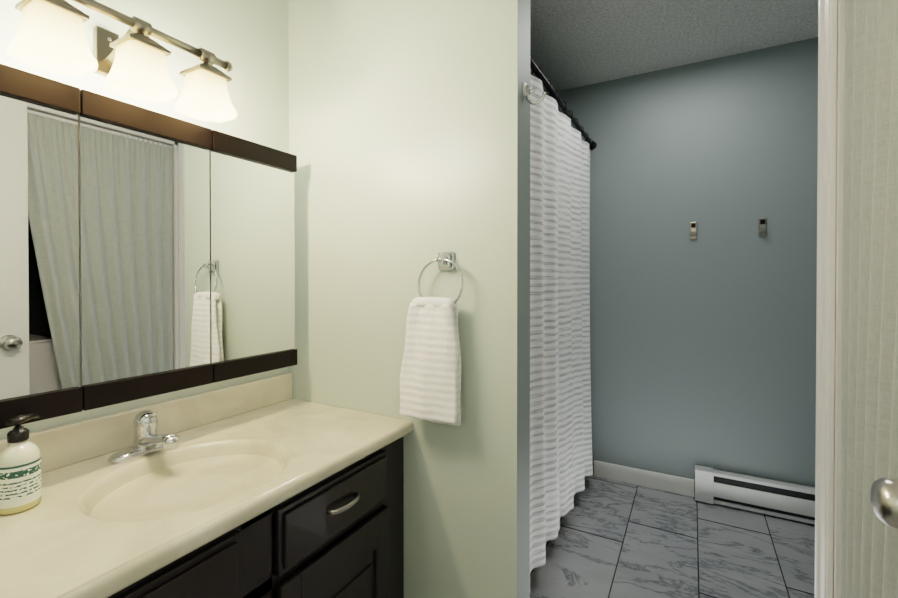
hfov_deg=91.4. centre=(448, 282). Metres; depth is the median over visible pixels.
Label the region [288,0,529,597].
wall
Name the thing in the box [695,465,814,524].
heater
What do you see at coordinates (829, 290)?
trim
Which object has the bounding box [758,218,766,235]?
wall hook
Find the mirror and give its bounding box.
[0,64,296,428]
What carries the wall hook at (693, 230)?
attached to the wall at (703, 349)
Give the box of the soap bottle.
[0,413,40,514]
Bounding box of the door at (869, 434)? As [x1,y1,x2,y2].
[840,0,897,597]
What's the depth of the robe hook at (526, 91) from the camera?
1.19 m
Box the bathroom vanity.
[0,373,412,597]
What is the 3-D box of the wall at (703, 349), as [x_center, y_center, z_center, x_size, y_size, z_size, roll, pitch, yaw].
[1.332,-0.014,2.551,2.710,2.440,0.100,0,1,29]
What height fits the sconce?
0.190 m
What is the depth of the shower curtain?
1.96 m
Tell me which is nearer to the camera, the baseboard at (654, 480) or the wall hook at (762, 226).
the wall hook at (762, 226)
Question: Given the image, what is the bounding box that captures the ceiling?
[530,0,818,93]
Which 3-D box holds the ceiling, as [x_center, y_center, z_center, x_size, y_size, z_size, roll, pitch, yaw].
[0.571,-1.252,1.158,2.800,0.060,3.296,0,1,29]
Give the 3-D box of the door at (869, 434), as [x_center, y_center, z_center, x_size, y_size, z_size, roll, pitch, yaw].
[0.746,0.205,0.638,0.032,1.975,1.095,0,1,29]
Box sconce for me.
[6,0,236,122]
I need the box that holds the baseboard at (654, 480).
[594,460,693,496]
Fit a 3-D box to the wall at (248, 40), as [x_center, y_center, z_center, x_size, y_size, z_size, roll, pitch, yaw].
[-0.958,-0.001,0.990,0.100,2.440,1.400,0,1,29]
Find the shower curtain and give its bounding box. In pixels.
[530,54,596,572]
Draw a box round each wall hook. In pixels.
[690,222,696,238]
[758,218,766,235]
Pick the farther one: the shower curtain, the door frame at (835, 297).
the shower curtain
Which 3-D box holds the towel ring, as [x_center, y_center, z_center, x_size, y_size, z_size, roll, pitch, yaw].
[-0.046,0.153,1.240,0.194,0.481,0.079,0,1,29]
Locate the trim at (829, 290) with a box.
[814,0,844,597]
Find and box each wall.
[0,0,289,439]
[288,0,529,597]
[546,37,817,495]
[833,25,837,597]
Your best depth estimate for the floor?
1.98 m
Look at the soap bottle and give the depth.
0.81 m
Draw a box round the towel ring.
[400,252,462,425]
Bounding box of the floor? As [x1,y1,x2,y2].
[530,475,814,597]
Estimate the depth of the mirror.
1.03 m
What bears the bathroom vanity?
on the floor
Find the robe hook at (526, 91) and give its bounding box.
[523,82,545,104]

